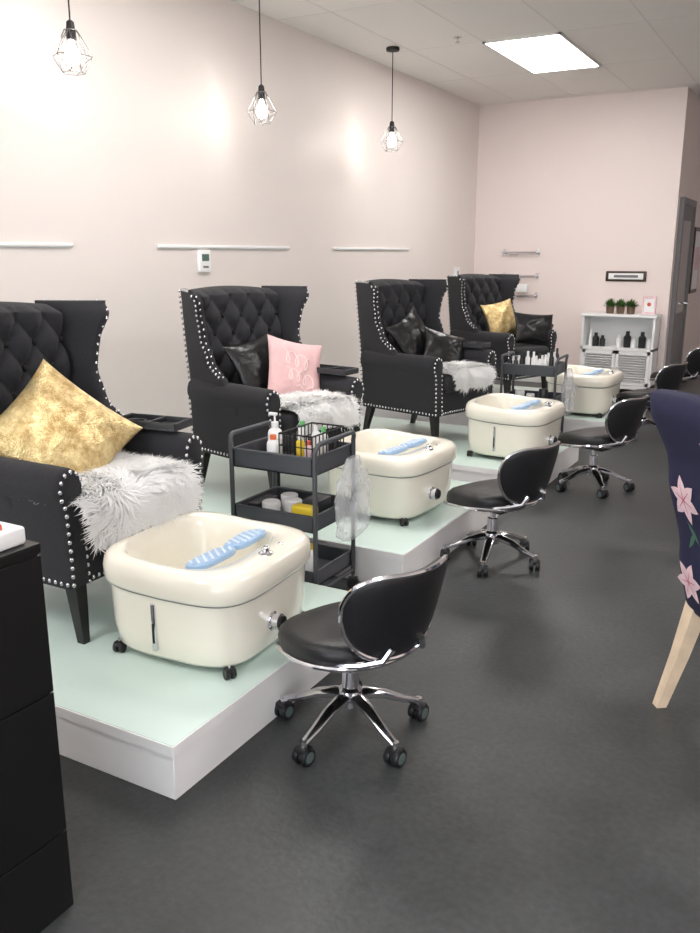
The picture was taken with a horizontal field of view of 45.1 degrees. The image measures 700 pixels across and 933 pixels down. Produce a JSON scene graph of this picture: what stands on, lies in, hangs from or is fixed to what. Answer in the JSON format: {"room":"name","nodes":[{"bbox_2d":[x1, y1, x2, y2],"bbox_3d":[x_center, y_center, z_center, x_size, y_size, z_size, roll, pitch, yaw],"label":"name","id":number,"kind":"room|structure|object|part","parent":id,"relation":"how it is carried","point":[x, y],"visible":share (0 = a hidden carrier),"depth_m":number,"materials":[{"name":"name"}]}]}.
{"room":"salon","nodes":[
{"label":"salon","id":0,"kind":"room"},
{"bbox_2d":[0,0,479,432],"bbox_3d":[-1.785,-1.401,5.147,0.120,3.410,13.970,8,16,28],"label":"wall","id":1,"kind":"structure","parent":0,"point":[158,142],"depth_m":6.12,"materials":[{"name":"paint"}]},
{"bbox_2d":[0,242,72,247],"bbox_3d":[-2.104,-1.179,4.465,0.019,0.028,1.650,8,16,28],"label":"ledge","id":2,"kind":"object","parent":1,"relation":"attached to","point":[2,244],"visible":1,"depth_m":4.92,"materials":[{"name":"white paint"}]},
{"bbox_2d":[197,250,210,271],"bbox_3d":[-1.081,-1.524,6.252,0.033,0.160,0.130,8,16,28],"label":"thermostat","id":3,"kind":"object","parent":1,"relation":"attached to","point":[203,256],"visible":1,"depth_m":6.23,"materials":[{"name":"white paint"}]},
{"bbox_2d":[157,244,289,249],"bbox_3d":[-0.923,-1.694,6.514,0.019,0.028,1.650,8,16,28],"label":"ledge","id":4,"kind":"object","parent":1,"relation":"attached to","point":[160,246],"visible":1,"depth_m":6.37,"materials":[{"name":"white paint"}]},
{"bbox_2d":[333,247,409,250],"bbox_3d":[0.245,-2.203,8.542,0.019,0.028,1.640,8,16,28],"label":"ledge","id":5,"kind":"object","parent":1,"relation":"attached to","point":[334,248],"visible":1,"depth_m":8.47,"materials":[{"name":"white paint"}]},
{"bbox_2d":[454,267,459,274],"bbox_3d":[1.336,-2.409,10.495,0.028,0.140,0.160,8,16,28],"label":"light switch","id":6,"kind":"object","parent":1,"relation":"attached to","point":[456,269],"visible":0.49,"depth_m":10.46,"materials":[{"name":"white paint"}]},
{"bbox_2d":[40,377,699,932],"bbox_3d":[2.242,0.399,5.187,7.540,0.100,17.440,8,16,28],"label":"floor","id":7,"kind":"structure","parent":0,"point":[542,787],"depth_m":2.60,"materials":[{"name":"grey concrete"}]},
{"bbox_2d":[0,540,73,932],"bbox_3d":[-1.231,0.694,1.814,0.720,0.970,0.895,8,16,28],"label":"base cabinet","id":8,"kind":"object","parent":7,"relation":"on","point":[36,882],"visible":1,"depth_m":1.94,"materials":[{"name":"black laminate"}]},
{"bbox_2d":[0,521,25,551],"bbox_3d":[-0.917,0.151,1.845,0.290,0.068,0.265,8,16,28],"label":"tray","id":9,"kind":"object","parent":8,"relation":"on","point":[11,535],"visible":1,"depth_m":1.86,"materials":[{"name":"white paint"}]},
{"bbox_2d":[43,576,347,799],"bbox_3d":[-1.319,0.631,3.664,2.549,0.190,1.297,8,16,28],"label":"platform","id":10,"kind":"object","parent":7,"relation":"on","point":[159,725],"visible":0.5,"depth_m":2.79,"materials":[{"name":"white paint"}]},
{"bbox_2d":[0,299,203,644],"bbox_3d":[-1.181,-0.041,3.446,0.871,1.220,0.923,8,16,28],"label":"wingback armchair","id":11,"kind":"object","parent":10,"relation":"on","point":[66,334],"visible":0.48,"depth_m":3.46,"materials":[{"name":"grey fabric"}]},
{"bbox_2d":[0,359,142,474],"bbox_3d":[-1.138,-0.128,3.321,0.330,0.555,0.593,7,16,25],"label":"throw pillow","id":12,"kind":"object","parent":11,"relation":"on","point":[52,421],"visible":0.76,"depth_m":3.27,"materials":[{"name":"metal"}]},
{"bbox_3d":[-1.147,0.240,3.497,0.745,0.189,0.695,8,16,28],"label":"seat frame","id":13,"kind":"part","parent":11,"relation":"part of","materials":[{"name":"grey fabric"}]},
{"bbox_2d":[38,449,205,558],"bbox_3d":[-0.985,0.133,3.345,0.612,0.329,0.736,8,16,28],"label":"fur throw","id":14,"kind":"object","parent":11,"relation":"on","point":[132,494],"visible":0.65,"depth_m":3.20,"materials":[{"name":"white fur"}]},
{"bbox_3d":[-1.180,-0.154,3.417,0.850,0.977,0.923,8,16,28],"label":"nailhead trim","id":15,"kind":"part","parent":11,"relation":"part of","materials":[{"name":"grey metal"}]},
{"bbox_2d":[122,413,192,431],"bbox_3d":[-0.851,-0.175,3.628,0.324,0.068,0.150,6,15,21],"label":"tray","id":16,"kind":"object","parent":11,"relation":"on","point":[149,422],"depth_m":3.60,"materials":[{"name":"plastic"}]},
{"bbox_3d":[-1.319,0.560,3.647,2.549,0.037,1.297,8,16,28],"label":"edge trim","id":17,"kind":"part","parent":10,"relation":"part of","materials":[{"name":"white paint"}]},
{"bbox_2d":[103,511,310,679],"bbox_3d":[-0.505,0.452,3.158,0.659,0.403,0.661,7,16,24],"label":"tub","id":18,"kind":"object","parent":10,"relation":"on","point":[211,589],"visible":0.94,"depth_m":2.93,"materials":[{"name":"beige plastic"}]},
{"bbox_2d":[228,421,358,588],"bbox_3d":[-0.268,0.221,4.031,0.524,0.806,0.416,8,16,28],"label":"utility cart","id":19,"kind":"object","parent":7,"relation":"on","point":[328,561],"visible":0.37,"depth_m":3.92,"materials":[{"name":"grey metal"}]},
{"bbox_2d":[267,412,282,453],"bbox_3d":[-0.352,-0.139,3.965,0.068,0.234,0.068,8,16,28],"label":"pump bottle","id":20,"kind":"object","parent":19,"relation":"in","point":[274,429],"visible":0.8,"depth_m":3.94,"materials":[{"name":"white paint"}]},
{"bbox_2d":[262,492,301,512],"bbox_3d":[-0.302,0.193,4.007,0.164,0.090,0.225,8,16,28],"label":"jars","id":21,"kind":"object","parent":19,"relation":"in","point":[288,499],"visible":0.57,"depth_m":3.96,"materials":[{"name":"white paint"}]},
{"bbox_2d":[247,494,330,515],"bbox_3d":[-0.290,0.190,3.977,0.385,0.110,0.200,8,16,28],"label":"boxes","id":22,"kind":"object","parent":19,"relation":"in","point":[324,501],"visible":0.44,"depth_m":3.90,"materials":[{"name":"yellow plastic"}]},
{"bbox_2d":[298,421,307,440],"bbox_3d":[-0.228,-0.130,4.038,0.052,0.181,0.052,8,16,28],"label":"spray bottle","id":23,"kind":"object","parent":19,"relation":"in","point":[300,422],"visible":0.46,"depth_m":4.01,"materials":[{"name":"white paint"}]},
{"bbox_2d":[305,543,312,571],"bbox_3d":[-0.190,0.442,3.935,0.080,0.171,0.080,8,16,28],"label":"bottle","id":24,"kind":"object","parent":19,"relation":"in","point":[309,565],"visible":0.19,"depth_m":3.90,"materials":[{"name":"white plastic"}]},
{"bbox_2d":[278,422,343,457],"bbox_3d":[-0.175,-0.092,3.887,0.182,0.177,0.286,8,16,28],"label":"wire basket","id":25,"kind":"object","parent":19,"relation":"in","point":[304,448],"visible":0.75,"depth_m":3.85,"materials":[{"name":"black metal"}]},
{"bbox_2d":[296,436,304,456],"bbox_3d":[-0.227,-0.074,3.863,0.044,0.141,0.044,8,16,28],"label":"oil bottle","id":26,"kind":"object","parent":25,"relation":"on","point":[298,441],"depth_m":3.84,"materials":[{"name":"yellow plastic"}]},
{"bbox_2d":[304,440,311,457],"bbox_3d":[-0.186,-0.052,3.797,0.040,0.131,0.040,8,16,28],"label":"oil bottle","id":27,"kind":"object","parent":25,"relation":"on","point":[309,452],"depth_m":3.78,"materials":[{"name":"pink plastic"}]},
{"bbox_2d":[312,425,319,455],"bbox_3d":[-0.159,-0.114,3.979,0.044,0.161,0.044,8,16,28],"label":"oil bottle","id":28,"kind":"object","parent":25,"relation":"on","point":[315,432],"depth_m":3.95,"materials":[{"name":"white paint"}]},
{"bbox_2d":[320,427,327,453],"bbox_3d":[-0.122,-0.100,3.902,0.044,0.171,0.044,8,16,28],"label":"oil bottle","id":29,"kind":"object","parent":25,"relation":"on","point":[323,429],"depth_m":3.88,"materials":[{"name":"white paint"}]},
{"bbox_2d":[200,454,497,581],"bbox_3d":[-0.452,0.223,5.289,2.429,0.190,1.427,8,16,28],"label":"platform","id":30,"kind":"object","parent":7,"relation":"on","point":[383,547],"visible":0.25,"depth_m":4.56,"materials":[{"name":"white paint"}]},
{"bbox_2d":[178,285,363,487],"bbox_3d":[-0.487,-0.479,5.191,0.872,1.220,0.923,13,19,43],"label":"wingback armchair","id":31,"kind":"object","parent":30,"relation":"on","point":[215,318],"visible":0.72,"depth_m":5.11,"materials":[{"name":"grey fabric"}]},
{"bbox_2d":[223,331,271,388],"bbox_3d":[-0.559,-0.611,5.205,0.444,0.421,0.172,-13,19,-42],"label":"throw pillow","id":32,"kind":"object","parent":31,"relation":"on","point":[250,360],"visible":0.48,"depth_m":5.12,"materials":[{"name":"black leather"}]},
{"bbox_2d":[267,334,321,394],"bbox_3d":[-0.340,-0.590,5.205,0.486,0.459,0.179,-11,18,-37],"label":"throw pillow","id":33,"kind":"object","parent":31,"relation":"on","point":[293,366],"visible":0.76,"depth_m":5.14,"materials":[{"name":"fabric"}]},
{"bbox_2d":[282,346,313,390],"bbox_3d":[-0.310,-0.597,5.160,0.233,0.254,0.032,6,-11,-35],"label":"print","id":34,"kind":"object","parent":33,"relation":"attached to","point":[297,361],"depth_m":5.15},
{"bbox_2d":[279,409,330,433],"bbox_3d":[-0.415,-0.324,5.158,0.670,0.126,0.528,13,19,43],"label":"seat cushion","id":35,"kind":"object","parent":31,"relation":"on","point":[289,419],"depth_m":4.78,"materials":[{"name":"fur"}]},
{"bbox_2d":[279,389,364,435],"bbox_3d":[-0.254,-0.319,5.055,0.506,0.257,0.604,12,18,40],"label":"fur throw","id":36,"kind":"object","parent":31,"relation":"on","point":[325,406],"visible":0.88,"depth_m":4.93,"materials":[{"name":"white fur"}]},
{"bbox_3d":[-0.460,-0.197,5.235,0.745,0.189,0.695,13,19,43],"label":"seat frame","id":37,"kind":"part","parent":31,"relation":"part of","materials":[{"name":"black wood"}]},
{"bbox_2d":[317,364,358,375],"bbox_3d":[-0.115,-0.591,5.283,0.324,0.068,0.150,10,17,36],"label":"tray","id":38,"kind":"object","parent":31,"relation":"on","point":[324,369],"depth_m":5.23,"materials":[{"name":"plastic"}]},
{"bbox_2d":[328,428,455,525],"bbox_3d":[0.244,0.041,4.794,0.659,0.403,0.661,9,17,32],"label":"tub","id":39,"kind":"object","parent":30,"relation":"on","point":[401,475],"visible":0.85,"depth_m":4.55,"materials":[{"name":"beige plastic"}]},
{"bbox_3d":[-0.452,0.152,5.271,2.429,0.037,1.427,8,16,28],"label":"edge trim","id":40,"kind":"part","parent":30,"relation":"part of","materials":[{"name":"white paint"}]},
{"bbox_2d":[274,554,447,767],"bbox_3d":[0.022,0.587,2.808,0.545,0.692,0.594,-12,18,-39],"label":"stool","id":41,"kind":"object","parent":7,"relation":"on","point":[379,622],"visible":1,"depth_m":2.63,"materials":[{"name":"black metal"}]},
{"bbox_3d":[-0.012,0.567,2.857,0.468,0.138,0.454,-12,18,-39],"label":"seat","id":42,"kind":"part","parent":41,"relation":"part of","materials":[{"name":"black leather"}]},
{"bbox_3d":[0.029,0.448,2.779,0.486,0.408,0.597,-12,18,-39],"label":"chrome trim","id":43,"kind":"part","parent":41,"relation":"part of","materials":[{"name":"silver metal"}]},
{"bbox_3d":[0.168,0.447,2.612,0.416,0.311,0.159,-12,18,-39],"label":"backrest","id":44,"kind":"part","parent":41,"relation":"part of","materials":[{"name":"black leather"}]},
{"bbox_2d":[360,415,578,483],"bbox_3d":[0.433,-0.147,6.765,2.489,0.190,1.307,8,16,28],"label":"platform","id":45,"kind":"object","parent":7,"relation":"on","point":[478,467],"visible":0.08,"depth_m":6.36,"materials":[{"name":"white paint"}]},
{"bbox_2d":[354,279,496,436],"bbox_3d":[0.586,-0.855,6.687,0.872,1.220,0.923,13,19,43],"label":"wingback armchair","id":46,"kind":"object","parent":45,"relation":"on","point":[392,379],"visible":0.79,"depth_m":6.54,"materials":[{"name":"grey fabric"}]},
{"bbox_2d":[386,306,424,354],"bbox_3d":[0.501,-1.015,6.682,0.187,0.492,0.511,11,18,38],"label":"throw pillow","id":47,"kind":"object","parent":46,"relation":"on","point":[408,333],"visible":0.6,"depth_m":6.60,"materials":[{"name":"black leather"}]},
{"bbox_2d":[442,373,470,392],"bbox_3d":[0.658,-0.700,6.654,0.670,0.126,0.528,13,19,43],"label":"seat cushion","id":48,"kind":"object","parent":46,"relation":"on","point":[449,385],"depth_m":6.29,"materials":[{"name":"fur"}]},
{"bbox_3d":[0.613,-0.573,6.731,0.745,0.189,0.695,13,19,43],"label":"seat frame","id":49,"kind":"part","parent":46,"relation":"part of","materials":[{"name":"grey fabric"}]},
{"bbox_2d":[442,360,496,392],"bbox_3d":[0.825,-0.694,6.544,0.606,0.253,0.474,-14,20,-43],"label":"fur throw","id":50,"kind":"object","parent":46,"relation":"on","point":[467,375],"visible":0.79,"depth_m":6.40,"materials":[{"name":"white fur"}]},
{"bbox_2d":[423,326,464,362],"bbox_3d":[0.742,-0.934,6.663,0.414,0.336,0.186,-3,14,-13],"label":"throw pillow","id":51,"kind":"object","parent":50,"relation":"on","point":[446,347],"visible":0.77,"depth_m":6.61,"materials":[{"name":"black leather"}]},
{"bbox_2d":[463,341,490,347],"bbox_3d":[0.958,-0.966,6.780,0.324,0.068,0.150,10,17,36],"label":"tray","id":52,"kind":"object","parent":46,"relation":"on","point":[467,344],"depth_m":6.70,"materials":[{"name":"plastic"}]},
{"bbox_3d":[0.433,-0.219,6.747,2.489,0.037,1.307,8,16,28],"label":"edge trim","id":53,"kind":"part","parent":45,"relation":"part of","materials":[{"name":"white paint"}]},
{"bbox_2d":[466,393,564,456],"bbox_3d":[1.206,-0.288,6.106,0.645,0.403,0.647,9,17,31],"label":"tub","id":54,"kind":"object","parent":45,"relation":"on","point":[499,424],"visible":0.91,"depth_m":5.89,"materials":[{"name":"beige plastic"}]},
{"bbox_2d":[361,384,606,432],"bbox_3d":[1.538,-0.617,8.632,2.539,0.190,1.627,8,16,28],"label":"platform","id":55,"kind":"object","parent":7,"relation":"on","point":[572,421],"visible":0.04,"depth_m":8.01,"materials":[{"name":"white paint"}]},
{"bbox_3d":[1.538,-0.688,8.614,2.539,0.037,1.627,8,16,28],"label":"edge trim","id":56,"kind":"part","parent":55,"relation":"part of","materials":[{"name":"white paint"}]},
{"bbox_2d":[446,274,557,392],"bbox_3d":[1.513,-1.316,8.521,0.923,1.220,0.872,-12,18,-39],"label":"wingback armchair","id":57,"kind":"object","parent":55,"relation":"on","point":[466,293],"visible":0.59,"depth_m":8.44,"materials":[{"name":"grey fabric"}]},
{"bbox_2d":[480,299,515,333],"bbox_3d":[1.525,-1.481,8.493,0.418,0.410,0.187,-9,17,-32],"label":"throw pillow","id":58,"kind":"object","parent":57,"relation":"on","point":[500,318],"visible":0.84,"depth_m":8.44,"materials":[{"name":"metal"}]},
{"bbox_3d":[1.538,-1.033,8.562,0.695,0.189,0.745,-12,18,-39],"label":"seat frame","id":59,"kind":"part","parent":57,"relation":"part of","materials":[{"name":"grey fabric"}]},
{"bbox_2d":[514,343,548,358],"bbox_3d":[1.579,-1.159,8.482,0.528,0.126,0.670,-12,18,-39],"label":"seat cushion","id":60,"kind":"object","parent":57,"relation":"on","point":[519,348],"depth_m":8.31,"materials":[{"name":"grey fabric"}]},
{"bbox_2d":[514,312,552,341],"bbox_3d":[1.841,-1.385,8.415,0.468,0.320,0.165,-3,14,-13],"label":"throw pillow","id":61,"kind":"object","parent":57,"relation":"on","point":[529,327],"visible":0.98,"depth_m":8.36,"materials":[{"name":"black leather"}]},
{"bbox_2d":[546,364,622,417],"bbox_3d":[2.166,-0.704,7.763,0.645,0.403,0.647,9,17,31],"label":"tub","id":62,"kind":"object","parent":55,"relation":"on","point":[589,390],"visible":0.88,"depth_m":7.50,"materials":[{"name":"beige plastic"}]},
{"bbox_2d":[440,441,560,576],"bbox_3d":[0.796,0.173,4.455,0.546,0.689,0.606,-12,18,-39],"label":"stool","id":63,"kind":"object","parent":7,"relation":"on","point":[524,475],"visible":0.98,"depth_m":4.25,"materials":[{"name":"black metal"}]},
{"bbox_3d":[0.748,0.158,4.484,0.468,0.138,0.454,-12,18,-39],"label":"seat","id":64,"kind":"part","parent":63,"relation":"part of","materials":[{"name":"black leather"}]},
{"bbox_3d":[0.788,0.039,4.405,0.486,0.408,0.597,-12,18,-39],"label":"chrome trim","id":65,"kind":"part","parent":63,"relation":"part of","materials":[{"name":"silver metal"}]},
{"bbox_3d":[0.928,0.038,4.239,0.416,0.311,0.159,-12,18,-39],"label":"backrest","id":66,"kind":"part","parent":63,"relation":"part of","materials":[{"name":"black leather"}]},
{"bbox_2d":[500,351,568,433],"bbox_3d":[1.564,-0.570,7.223,0.525,0.786,0.416,7,16,26],"label":"utility cart","id":67,"kind":"object","parent":7,"relation":"on","point":[514,369],"visible":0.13,"depth_m":7.08,"materials":[{"name":"grey metal"}]},
{"bbox_2d":[515,388,547,397],"bbox_3d":[1.539,-0.600,7.165,0.280,0.130,0.117,8,16,28],"label":"jars","id":68,"kind":"object","parent":67,"relation":"in","point":[543,392],"visible":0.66,"depth_m":7.11,"materials":[{"name":"white paint"}]},
{"bbox_2d":[508,348,558,365],"bbox_3d":[1.551,-0.897,7.125,0.396,0.205,0.232,8,16,28],"label":"bottles","id":69,"kind":"object","parent":67,"relation":"in","point":[550,359],"visible":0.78,"depth_m":7.05,"materials":[{"name":"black plastic"}]},
{"bbox_2d":[555,395,648,498],"bbox_3d":[1.729,-0.178,5.857,0.540,0.692,0.624,-13,19,-41],"label":"stool","id":70,"kind":"object","parent":7,"relation":"on","point":[623,420],"visible":1,"depth_m":5.67,"materials":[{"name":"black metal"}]},
{"bbox_3d":[1.691,-0.193,5.883,0.468,0.138,0.454,-13,19,-41],"label":"seat","id":71,"kind":"part","parent":70,"relation":"part of","materials":[{"name":"black leather"}]},
{"bbox_3d":[1.733,-0.312,5.806,0.486,0.408,0.597,-13,19,-41],"label":"chrome trim","id":72,"kind":"part","parent":70,"relation":"part of","materials":[{"name":"silver metal"}]},
{"bbox_3d":[1.878,-0.315,5.644,0.416,0.311,0.159,-13,19,-41],"label":"backrest","id":73,"kind":"part","parent":70,"relation":"part of","materials":[{"name":"black leather"}]},
{"bbox_2d":[579,312,661,389],"bbox_3d":[3.225,-1.369,10.128,0.870,0.920,0.352,8,16,28],"label":"base cabinet","id":74,"kind":"object","parent":7,"relation":"on","point":[636,364],"visible":0.81,"depth_m":10.09,"materials":[{"name":"white paint"}]},
{"bbox_2d":[600,298,616,313],"bbox_3d":[3.105,-1.917,10.041,0.235,0.183,0.231,8,16,28],"label":"potted succulent","id":75,"kind":"object","parent":74,"relation":"on","point":[610,304],"visible":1,"depth_m":10.01,"materials":[{"name":"green plant"}]},
{"bbox_2d":[606,306,614,313],"bbox_3d":[3.102,-1.870,10.051,0.100,0.088,0.098,8,16,28],"label":"pot","id":76,"kind":"object","parent":75,"relation":"on","point":[609,309],"depth_m":10.02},
{"bbox_2d":[588,330,650,348],"bbox_3d":[3.214,-1.520,10.050,0.730,0.190,0.088,8,16,28],"label":"bottles","id":77,"kind":"object","parent":74,"relation":"in","point":[593,340],"visible":1,"depth_m":9.99,"materials":[{"name":"white paint"}]},
{"bbox_2d":[615,298,626,313],"bbox_3d":[3.208,-1.901,9.980,0.226,0.184,0.224,8,16,28],"label":"potted succulent","id":78,"kind":"object","parent":74,"relation":"on","point":[620,307],"visible":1,"depth_m":9.96,"materials":[{"name":"green plant"}]},
{"bbox_2d":[616,306,624,313],"bbox_3d":[3.207,-1.855,9.994,0.100,0.088,0.098,8,16,28],"label":"pot","id":79,"kind":"object","parent":78,"relation":"on","point":[620,309],"depth_m":9.96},
{"bbox_2d":[623,299,639,313],"bbox_3d":[3.316,-1.886,9.918,0.221,0.183,0.215,8,16,28],"label":"potted succulent","id":80,"kind":"object","parent":74,"relation":"on","point":[631,305],"visible":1,"depth_m":9.90,"materials":[{"name":"green plant"}]},
{"bbox_2d":[627,306,634,313],"bbox_3d":[3.312,-1.841,9.937,0.100,0.088,0.098,8,16,28],"label":"pot","id":81,"kind":"object","parent":80,"relation":"on","point":[630,309],"depth_m":9.90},
{"bbox_2d":[642,296,656,314],"bbox_3d":[3.482,-1.872,9.810,0.150,0.209,0.056,8,16,28],"label":"greeting card","id":82,"kind":"object","parent":74,"relation":"on","point":[649,302],"visible":1,"depth_m":9.80,"materials":[{"name":"pink paper"}]},
{"bbox_2d":[616,362,687,440],"bbox_3d":[2.684,-0.610,7.574,0.546,0.692,0.594,-13,19,-41],"label":"stool","id":83,"kind":"object","parent":7,"relation":"on","point":[670,377],"visible":0.5,"depth_m":7.32,"materials":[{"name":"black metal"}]},
{"bbox_3d":[2.647,-0.630,7.620,0.468,0.138,0.454,-13,19,-41],"label":"seat","id":84,"kind":"part","parent":83,"relation":"part of","materials":[{"name":"black leather"}]},
{"bbox_3d":[2.689,-0.749,7.543,0.486,0.408,0.597,-13,19,-41],"label":"chrome trim","id":85,"kind":"part","parent":83,"relation":"part of","materials":[{"name":"silver metal"}]},
{"bbox_3d":[2.834,-0.751,7.381,0.416,0.311,0.159,-13,19,-41],"label":"backrest","id":86,"kind":"part","parent":83,"relation":"part of","materials":[{"name":"black leather"}]},
{"bbox_2d":[647,347,699,409],"bbox_3d":[3.485,-0.951,8.928,0.537,0.689,0.617,-13,19,-41],"label":"stool","id":87,"kind":"object","parent":7,"relation":"on","point":[692,372],"visible":0.29,"depth_m":8.64,"materials":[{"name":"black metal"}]},
{"bbox_3d":[3.435,-0.963,8.949,0.468,0.138,0.454,-13,19,-41],"label":"seat","id":88,"kind":"part","parent":87,"relation":"part of","materials":[{"name":"black leather"}]},
{"bbox_3d":[3.477,-1.082,8.872,0.486,0.408,0.597,-13,19,-41],"label":"chrome trim","id":89,"kind":"part","parent":87,"relation":"part of","materials":[{"name":"silver metal"}]},
{"bbox_3d":[3.622,-1.085,8.709,0.416,0.311,0.159,-13,19,-41],"label":"backrest","id":90,"kind":"part","parent":87,"relation":"part of","materials":[{"name":"black leather"}]},
{"bbox_2d":[650,389,699,707],"bbox_3d":[1.383,0.344,2.779,0.717,1.179,0.480,-2,14,-7],"label":"dining chair","id":91,"kind":"object","parent":7,"relation":"on","point":[676,414],"visible":1,"depth_m":2.82,"materials":[{"name":"blue fabric"}]},
{"bbox_2d":[671,475,699,603],"bbox_3d":[1.139,0.194,2.727,0.141,0.643,0.435,1,14,5],"label":"print","id":92,"kind":"object","parent":91,"relation":"on","point":[685,489],"depth_m":2.85,"materials":[{"name":"pink fabric"}]},
{"bbox_2d":[230,0,699,104],"bbox_3d":[2.242,-3.006,4.332,7.540,0.100,17.440,8,16,28],"label":"ceiling","id":93,"kind":"structure","parent":0,"point":[406,23],"depth_m":7.21,"materials":[{"name":"white paint"}]},
{"bbox_2d":[52,0,92,75],"bbox_3d":[-1.488,-2.535,4.438,0.187,0.860,0.214,8,16,28],"label":"pendant lamp","id":94,"kind":"object","parent":93,"relation":"hanging from","point":[72,55],"visible":1,"depth_m":4.49,"materials":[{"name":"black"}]},
{"bbox_2d":[66,0,75,40],"bbox_3d":[-1.488,-2.614,4.418,0.120,0.698,0.120,8,16,28],"label":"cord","id":95,"kind":"object","parent":94,"relation":"attached to","point":[70,27],"depth_m":4.47,"materials":[{"name":"black plastic"}]},
{"bbox_3d":[-1.488,-2.215,4.518,0.084,0.125,0.083,8,16,28],"label":"bulb","id":96,"kind":"part","parent":94,"relation":"part of","materials":[{"name":"white glass"}]},
{"bbox_2d":[247,0,276,124],"bbox_3d":[-0.629,-2.890,5.932,0.187,0.900,0.214,8,16,28],"label":"pendant lamp","id":97,"kind":"object","parent":93,"relation":"hanging from","point":[261,112],"visible":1,"depth_m":5.98,"materials":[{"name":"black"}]},
{"bbox_2d":[258,0,264,99],"bbox_3d":[-0.629,-2.969,5.913,0.120,0.738,0.120,8,16,28],"label":"cord","id":98,"kind":"object","parent":97,"relation":"attached to","point":[261,92],"depth_m":5.96,"materials":[{"name":"black plastic"}]},
{"bbox_3d":[-0.629,-2.550,6.018,0.084,0.125,0.083,8,16,28],"label":"bulb","id":99,"kind":"part","parent":97,"relation":"part of","materials":[{"name":"white glass"}]},
{"bbox_2d":[380,46,402,151],"bbox_3d":[0.385,-3.342,7.691,0.187,0.880,0.214,8,16,28],"label":"pendant lamp","id":100,"kind":"object","parent":93,"relation":"hanging from","point":[392,141],"visible":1,"depth_m":7.73,"materials":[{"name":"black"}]},
{"bbox_3d":[0.385,-3.012,7.774,0.084,0.125,0.083,8,16,28],"label":"bulb","id":101,"kind":"part","parent":100,"relation":"part of","materials":[{"name":"white glass"}]},
{"bbox_2d":[386,46,398,132],"bbox_3d":[0.385,-3.421,7.671,0.120,0.718,0.120,8,16,28],"label":"cord","id":102,"kind":"object","parent":100,"relation":"attached to","point":[391,127],"depth_m":7.67,"materials":[{"name":"black plastic"}]},
{"bbox_2d":[454,36,461,42],"bbox_3d":[0.923,-3.660,7.230,0.070,0.042,0.070,8,16,28],"label":"sprinkler","id":103,"kind":"object","parent":93,"relation":"attached to","point":[457,38],"visible":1,"depth_m":7.22,"materials":[{"name":"silver metal"}]},
{"bbox_2d":[280,0,699,103],"bbox_3d":[2.242,-2.957,4.344,7.300,0.002,17.200,8,16,28],"label":"grid","id":104,"kind":"object","parent":93,"relation":"attached to","point":[306,0],"depth_m":7.27,"materials":[{"name":"white metal"}]},
{"bbox_2d":[482,32,600,73],"bbox_3d":[1.814,-3.823,7.828,0.690,0.018,1.450,8,16,28],"label":"frame","id":105,"kind":"object","parent":93,"relation":"attached to","point":[561,34],"visible":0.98,"depth_m":7.37,"materials":[{"name":"silver metal"}]},
{"bbox_2d":[487,35,597,72],"bbox_3d":[1.814,-3.821,7.828,0.650,0.010,1.410,8,16,28],"label":"diffuser","id":106,"kind":"object","parent":105,"relation":"attached to","point":[547,53],"visible":1,"depth_m":7.75,"materials":[{"name":"white plastic"}]},
{"bbox_2d":[474,87,689,371],"bbox_3d":[2.715,-2.721,10.402,2.450,3.410,0.120,8,16,28],"label":"wall","id":107,"kind":"structure","parent":0,"point":[592,183],"depth_m":10.17,"materials":[{"name":"pink paint"}]},
{"bbox_2d":[501,249,539,298],"bbox_3d":[2.142,-2.434,10.675,0.480,0.620,0.100,8,16,28],"label":"wall rack","id":108,"kind":"object","parent":107,"relation":"attached to","point":[521,287],"visible":0.7,"depth_m":10.64,"materials":[{"name":"silver metal"}]},
{"bbox_2d":[515,376,540,382],"bbox_3d":[2.683,-1.102,10.749,2.450,0.100,0.012,8,16,28],"label":"baseboard","id":109,"kind":"structure","parent":107,"relation":"attached to","point":[532,379],"depth_m":10.92,"materials":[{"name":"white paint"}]},
{"bbox_2d":[605,271,646,281],"bbox_3d":[3.301,-2.276,10.089,0.475,0.120,0.028,8,16,28],"label":"wall sign","id":110,"kind":"object","parent":107,"relation":"attached to","point":[633,276],"visible":1,"depth_m":10.07,"materials":[{"name":"white paint"}]},
{"bbox_2d":[665,89,699,362],"bbox_3d":[4.549,-2.939,11.269,0.120,3.410,3.230,8,16,28],"label":"wall","id":111,"kind":"structure","parent":0,"point":[690,183],"depth_m":10.46,"materials":[{"name":"pink paint"}]},
{"bbox_2d":[665,197,696,365],"bbox_3d":[4.094,-2.135,10.451,0.050,2.250,1.000,8,16,28],"label":"frame","id":112,"kind":"object","parent":111,"relation":"attached to","point":[683,200],"visible":0.68,"depth_m":10.09,"materials":[{"name":"grey metal"}]},
{"bbox_2d":[670,204,693,364],"bbox_3d":[4.089,-2.105,10.462,0.028,2.175,0.860,8,16,28],"label":"leaf","id":113,"kind":"object","parent":111,"relation":"attached to","point":[689,210],"visible":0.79,"depth_m":10.46,"materials":[{"name":"grey wood"}]},
{"bbox_2d":[688,227,699,293],"bbox_3d":[4.647,-2.769,11.332,0.025,0.850,0.600,8,16,28],"label":"poster","id":114,"kind":"object","parent":111,"relation":"attached to","point":[696,241],"visible":0.97,"depth_m":11.21,"materials":[{"name":"white paint"}]}
]}

